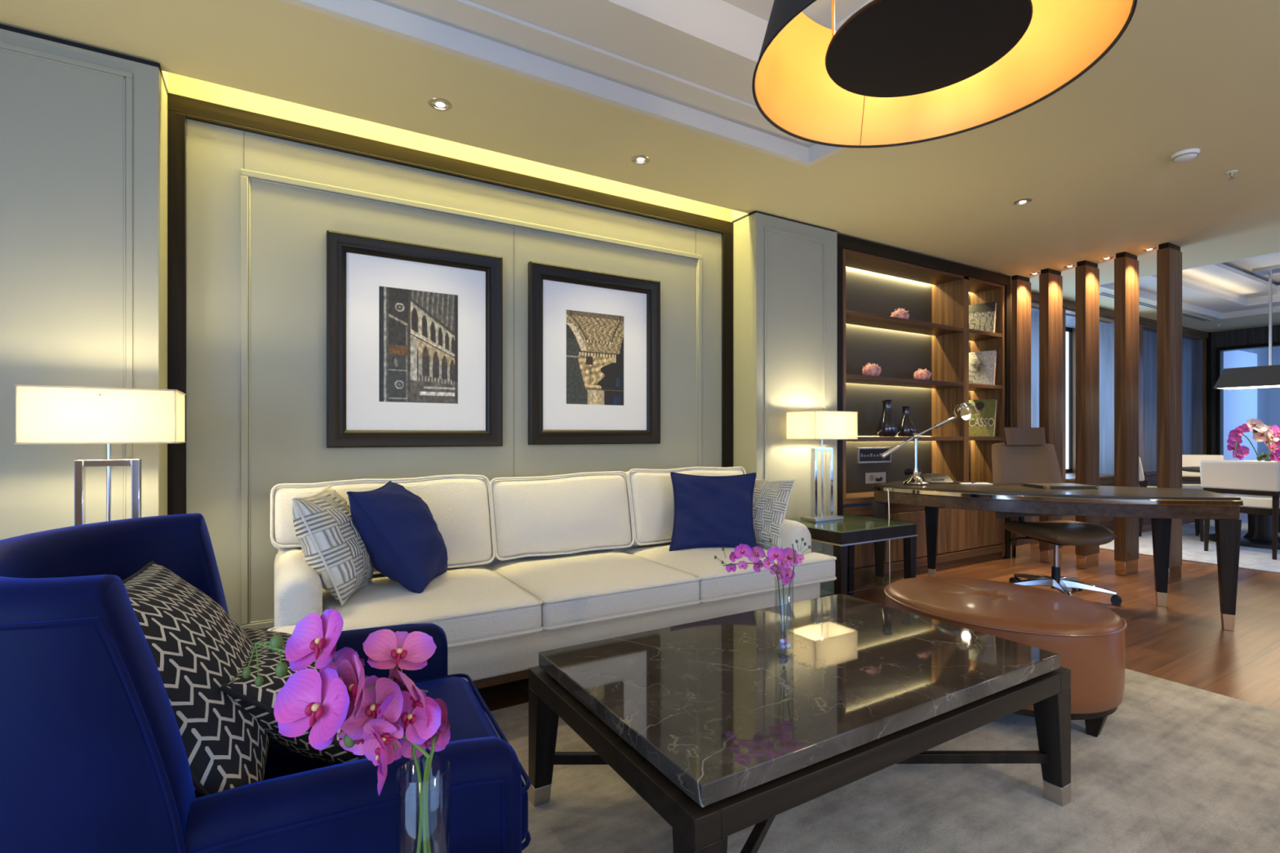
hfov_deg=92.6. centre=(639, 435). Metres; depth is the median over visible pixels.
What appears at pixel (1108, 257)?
recessed light
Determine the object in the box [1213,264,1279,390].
dining pendant
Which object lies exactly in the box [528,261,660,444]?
framed picture
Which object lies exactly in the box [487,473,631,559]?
cushion
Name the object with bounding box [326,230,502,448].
framed picture
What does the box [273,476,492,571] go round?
cushion
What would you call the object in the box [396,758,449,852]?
glass vase
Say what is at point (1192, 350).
trim
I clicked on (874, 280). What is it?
bookcase
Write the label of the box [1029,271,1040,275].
recessed light
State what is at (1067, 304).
trim
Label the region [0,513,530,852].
armchair
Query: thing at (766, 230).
trim
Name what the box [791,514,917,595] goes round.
side table
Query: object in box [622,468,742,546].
cushion
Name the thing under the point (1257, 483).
dining chair
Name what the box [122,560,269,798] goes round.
throw pillow
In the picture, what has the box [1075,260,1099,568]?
column
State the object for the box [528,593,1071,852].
coffee table
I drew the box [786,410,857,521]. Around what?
table lamp
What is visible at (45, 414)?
table lamp
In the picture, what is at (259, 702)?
throw pillow
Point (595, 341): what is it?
photograph
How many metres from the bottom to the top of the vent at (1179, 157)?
0.008 m
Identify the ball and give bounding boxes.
[862,362,881,376]
[889,307,909,319]
[913,368,932,379]
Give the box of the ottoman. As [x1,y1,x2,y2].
[884,577,1127,737]
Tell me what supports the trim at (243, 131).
attached to the wall at (289, 225)
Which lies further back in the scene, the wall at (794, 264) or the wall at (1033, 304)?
the wall at (1033, 304)
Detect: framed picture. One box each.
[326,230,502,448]
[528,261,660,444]
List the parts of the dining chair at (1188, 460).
rail, backrest, seat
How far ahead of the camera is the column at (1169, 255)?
4.52 m
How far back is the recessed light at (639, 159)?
3.13 m
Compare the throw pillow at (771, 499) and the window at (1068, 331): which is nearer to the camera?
the throw pillow at (771, 499)
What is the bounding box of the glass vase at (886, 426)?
[876,400,897,436]
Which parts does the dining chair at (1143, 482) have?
backrest, leg, seat, leg, leg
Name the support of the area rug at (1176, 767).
on the floor
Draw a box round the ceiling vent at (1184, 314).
[1182,311,1211,320]
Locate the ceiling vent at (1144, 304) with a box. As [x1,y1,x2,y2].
[1138,301,1156,309]
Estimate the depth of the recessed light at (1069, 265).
5.10 m
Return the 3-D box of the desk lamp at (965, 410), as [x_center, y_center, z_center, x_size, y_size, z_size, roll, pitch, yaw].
[2.021,0.056,4.263,0.682,0.571,0.179,0,0,0]
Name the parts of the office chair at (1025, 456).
lever, backrest, arm, arm, seat, arm, arm, arm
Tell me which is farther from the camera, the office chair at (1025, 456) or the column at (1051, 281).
the column at (1051, 281)
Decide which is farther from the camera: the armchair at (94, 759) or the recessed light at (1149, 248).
the recessed light at (1149, 248)
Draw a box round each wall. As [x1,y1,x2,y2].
[0,28,167,540]
[168,72,732,631]
[733,212,836,555]
[1031,300,1206,521]
[1223,350,1257,461]
[1240,347,1279,460]
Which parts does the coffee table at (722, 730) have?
leg, leg, leg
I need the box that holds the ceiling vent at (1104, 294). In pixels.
[1099,291,1114,298]
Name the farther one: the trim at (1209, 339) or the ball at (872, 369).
the trim at (1209, 339)
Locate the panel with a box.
[857,447,891,463]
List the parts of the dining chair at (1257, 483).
leg, backrest, rail, seat, seat rail, leg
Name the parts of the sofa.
arm, frame, plinth rail, seat, arm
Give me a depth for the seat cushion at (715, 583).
2.99 m
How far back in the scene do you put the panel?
4.88 m
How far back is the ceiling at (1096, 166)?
2.73 m
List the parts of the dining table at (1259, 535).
plate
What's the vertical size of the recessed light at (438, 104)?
0.006 m
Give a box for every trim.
[0,23,168,93]
[0,41,133,519]
[167,93,733,233]
[167,110,733,515]
[240,168,702,629]
[243,130,696,476]
[732,210,835,231]
[764,226,826,554]
[1031,291,1208,337]
[1031,306,1202,474]
[1066,471,1200,486]
[1206,332,1279,454]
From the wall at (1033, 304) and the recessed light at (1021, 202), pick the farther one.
the wall at (1033, 304)
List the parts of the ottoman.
leg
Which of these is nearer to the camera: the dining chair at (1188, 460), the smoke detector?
the smoke detector
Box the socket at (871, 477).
[869,475,873,481]
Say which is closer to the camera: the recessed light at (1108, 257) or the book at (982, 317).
the recessed light at (1108, 257)
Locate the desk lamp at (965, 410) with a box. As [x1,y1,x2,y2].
[880,402,979,484]
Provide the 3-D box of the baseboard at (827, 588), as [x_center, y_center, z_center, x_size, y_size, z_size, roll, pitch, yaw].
[-1.284,1.035,2.759,6.040,0.100,0.247,0,0,-31]
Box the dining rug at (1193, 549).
[1099,520,1279,573]
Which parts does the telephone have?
cord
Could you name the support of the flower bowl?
on the dining table at (1259, 535)
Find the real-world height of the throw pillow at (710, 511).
0.419 m
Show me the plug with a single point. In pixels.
(878, 478)
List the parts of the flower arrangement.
stem, stem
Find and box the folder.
[1022,483,1098,488]
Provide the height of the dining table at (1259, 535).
0.728 m
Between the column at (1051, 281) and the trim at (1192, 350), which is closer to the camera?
the column at (1051, 281)
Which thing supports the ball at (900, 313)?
on the bookcase
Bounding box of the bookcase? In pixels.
[836,233,1011,586]
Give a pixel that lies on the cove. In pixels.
(734, 212)
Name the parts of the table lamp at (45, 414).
lamp shade, frame, rod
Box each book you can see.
[968,301,996,332]
[968,350,996,385]
[968,399,997,436]
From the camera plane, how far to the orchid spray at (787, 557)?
1.79 m
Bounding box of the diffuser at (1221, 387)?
[1219,385,1279,389]
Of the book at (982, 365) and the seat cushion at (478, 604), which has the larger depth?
the book at (982, 365)
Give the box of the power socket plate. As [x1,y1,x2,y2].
[865,471,885,484]
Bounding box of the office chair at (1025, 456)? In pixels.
[991,427,1121,605]
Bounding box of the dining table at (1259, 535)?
[1182,466,1279,550]
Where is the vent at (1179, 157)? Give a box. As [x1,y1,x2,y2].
[1173,151,1199,162]
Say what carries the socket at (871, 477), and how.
attached to the power socket plate
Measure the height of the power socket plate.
0.086 m
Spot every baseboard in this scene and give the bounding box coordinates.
[820,580,834,595]
[1030,518,1151,545]
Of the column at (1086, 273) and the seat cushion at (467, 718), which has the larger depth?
the column at (1086, 273)
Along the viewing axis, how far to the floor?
3.57 m
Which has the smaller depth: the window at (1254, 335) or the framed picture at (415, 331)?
the framed picture at (415, 331)
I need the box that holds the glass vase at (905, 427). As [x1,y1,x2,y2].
[896,406,915,436]
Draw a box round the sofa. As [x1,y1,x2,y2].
[266,466,836,690]
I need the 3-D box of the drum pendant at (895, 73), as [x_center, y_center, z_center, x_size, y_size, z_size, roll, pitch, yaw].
[0.705,-1.304,1.526,0.836,0.783,0.836,0,0,-31]
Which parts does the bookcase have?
panel, cabinet door, counter rail, shelf, shelf, shelf, panel, cabinet door, panel, rail, cabinet door, shelf, shelf, shelf, panel, edge trim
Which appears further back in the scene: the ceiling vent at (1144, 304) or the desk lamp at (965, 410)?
the ceiling vent at (1144, 304)
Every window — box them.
[1066,327,1071,472]
[1211,324,1279,455]
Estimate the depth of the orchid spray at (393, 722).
0.84 m
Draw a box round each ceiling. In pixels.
[0,0,1279,332]
[1262,346,1279,349]
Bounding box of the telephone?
[903,468,971,484]
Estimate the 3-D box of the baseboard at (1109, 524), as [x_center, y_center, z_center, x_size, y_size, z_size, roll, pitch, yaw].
[5.487,1.025,7.022,5.480,0.120,0.015,0,0,-31]
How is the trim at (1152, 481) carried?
attached to the wall at (1033, 304)
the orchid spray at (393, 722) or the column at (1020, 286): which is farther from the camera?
the column at (1020, 286)
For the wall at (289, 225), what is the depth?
2.81 m
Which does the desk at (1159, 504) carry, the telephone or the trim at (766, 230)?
the telephone
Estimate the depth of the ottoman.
2.20 m
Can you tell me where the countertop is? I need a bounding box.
[843,491,874,504]
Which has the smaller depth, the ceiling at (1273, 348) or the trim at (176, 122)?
the trim at (176, 122)
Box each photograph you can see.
[378,286,457,404]
[566,310,623,405]
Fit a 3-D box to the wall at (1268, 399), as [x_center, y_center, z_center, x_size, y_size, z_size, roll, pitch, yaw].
[10.294,-0.165,7.527,3.000,2.500,4.500,0,0,-31]
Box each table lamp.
[13,384,186,525]
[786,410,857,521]
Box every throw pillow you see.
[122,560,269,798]
[219,628,366,764]
[291,484,373,605]
[346,480,448,593]
[669,471,756,551]
[752,477,795,548]
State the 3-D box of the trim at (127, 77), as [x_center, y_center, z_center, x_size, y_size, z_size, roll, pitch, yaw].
[-2.642,-0.269,1.810,1.775,2.148,0.009,0,0,-31]
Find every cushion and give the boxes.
[263,676,528,841]
[272,565,541,644]
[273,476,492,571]
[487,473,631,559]
[489,551,699,626]
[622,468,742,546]
[624,544,835,599]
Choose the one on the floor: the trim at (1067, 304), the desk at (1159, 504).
the desk at (1159, 504)
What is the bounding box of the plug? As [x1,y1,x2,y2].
[875,475,882,481]
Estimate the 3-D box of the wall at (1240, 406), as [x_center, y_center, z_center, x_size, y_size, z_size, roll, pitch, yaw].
[8.607,-0.065,8.800,1.420,2.300,0.060,0,0,-31]
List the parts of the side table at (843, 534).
leg, leg, metal trim, leg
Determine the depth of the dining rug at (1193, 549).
5.64 m
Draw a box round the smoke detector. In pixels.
[1171,148,1200,162]
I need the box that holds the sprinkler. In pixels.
[1224,169,1237,180]
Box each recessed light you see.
[428,97,452,111]
[631,155,649,164]
[1013,198,1032,204]
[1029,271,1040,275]
[1063,264,1075,267]
[1099,256,1113,260]
[1142,247,1156,251]
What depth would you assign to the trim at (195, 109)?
3.01 m
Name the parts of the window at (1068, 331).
pane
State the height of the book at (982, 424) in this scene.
0.336 m
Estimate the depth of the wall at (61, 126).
2.19 m
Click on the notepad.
(975, 483)
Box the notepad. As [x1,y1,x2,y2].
[959,482,992,484]
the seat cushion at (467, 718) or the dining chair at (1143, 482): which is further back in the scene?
the dining chair at (1143, 482)
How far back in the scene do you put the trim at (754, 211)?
3.99 m
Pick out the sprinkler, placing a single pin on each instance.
(1230, 172)
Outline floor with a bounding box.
[472,512,1279,712]
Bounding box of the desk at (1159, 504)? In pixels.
[871,480,1243,631]
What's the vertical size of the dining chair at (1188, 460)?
0.844 m
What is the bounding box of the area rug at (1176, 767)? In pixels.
[484,668,1279,852]
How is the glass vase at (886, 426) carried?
on the bookcase
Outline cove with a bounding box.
[164,71,741,216]
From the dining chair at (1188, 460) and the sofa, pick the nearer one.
the sofa
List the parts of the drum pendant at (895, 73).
support rod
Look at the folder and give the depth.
3.92 m
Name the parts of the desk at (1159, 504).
leg, leg, leg, leg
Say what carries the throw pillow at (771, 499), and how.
on the sofa
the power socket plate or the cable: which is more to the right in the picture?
the cable
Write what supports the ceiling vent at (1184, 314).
in the ceiling at (1096, 166)
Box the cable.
[887,488,890,584]
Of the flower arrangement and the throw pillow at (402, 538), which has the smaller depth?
the throw pillow at (402, 538)
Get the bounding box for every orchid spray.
[241,608,450,852]
[714,537,811,638]
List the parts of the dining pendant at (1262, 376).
lamp shade, rod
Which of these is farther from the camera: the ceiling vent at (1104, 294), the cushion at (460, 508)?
the ceiling vent at (1104, 294)
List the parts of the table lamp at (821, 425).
frame, lamp shade, rod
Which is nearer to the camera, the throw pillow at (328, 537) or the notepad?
the throw pillow at (328, 537)
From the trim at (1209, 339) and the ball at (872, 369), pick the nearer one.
the ball at (872, 369)
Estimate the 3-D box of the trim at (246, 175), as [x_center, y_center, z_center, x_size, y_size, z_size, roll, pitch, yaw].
[-0.665,-0.150,3.271,2.468,1.996,0.012,0,0,-31]
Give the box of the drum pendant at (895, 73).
[751,0,1137,147]
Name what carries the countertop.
on the bookcase
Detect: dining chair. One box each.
[1138,457,1204,541]
[1182,454,1248,533]
[1199,459,1279,559]
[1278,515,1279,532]
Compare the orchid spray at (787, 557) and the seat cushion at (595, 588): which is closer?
the orchid spray at (787, 557)
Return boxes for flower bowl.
[1244,460,1277,462]
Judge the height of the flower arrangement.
0.473 m
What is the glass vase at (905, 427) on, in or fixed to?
on the bookcase
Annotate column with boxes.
[1011,275,1031,558]
[1039,268,1062,563]
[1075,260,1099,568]
[1114,252,1138,575]
[1156,242,1182,582]
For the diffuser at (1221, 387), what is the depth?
6.19 m
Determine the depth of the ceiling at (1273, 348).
9.94 m
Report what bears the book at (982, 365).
on the bookcase
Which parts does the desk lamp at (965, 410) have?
arm, bulb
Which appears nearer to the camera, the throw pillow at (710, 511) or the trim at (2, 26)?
the trim at (2, 26)
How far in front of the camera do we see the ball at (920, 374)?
4.93 m
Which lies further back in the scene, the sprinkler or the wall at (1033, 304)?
the wall at (1033, 304)
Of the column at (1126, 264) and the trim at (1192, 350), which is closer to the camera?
the column at (1126, 264)
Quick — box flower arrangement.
[1226,417,1279,462]
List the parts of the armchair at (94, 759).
arm, arm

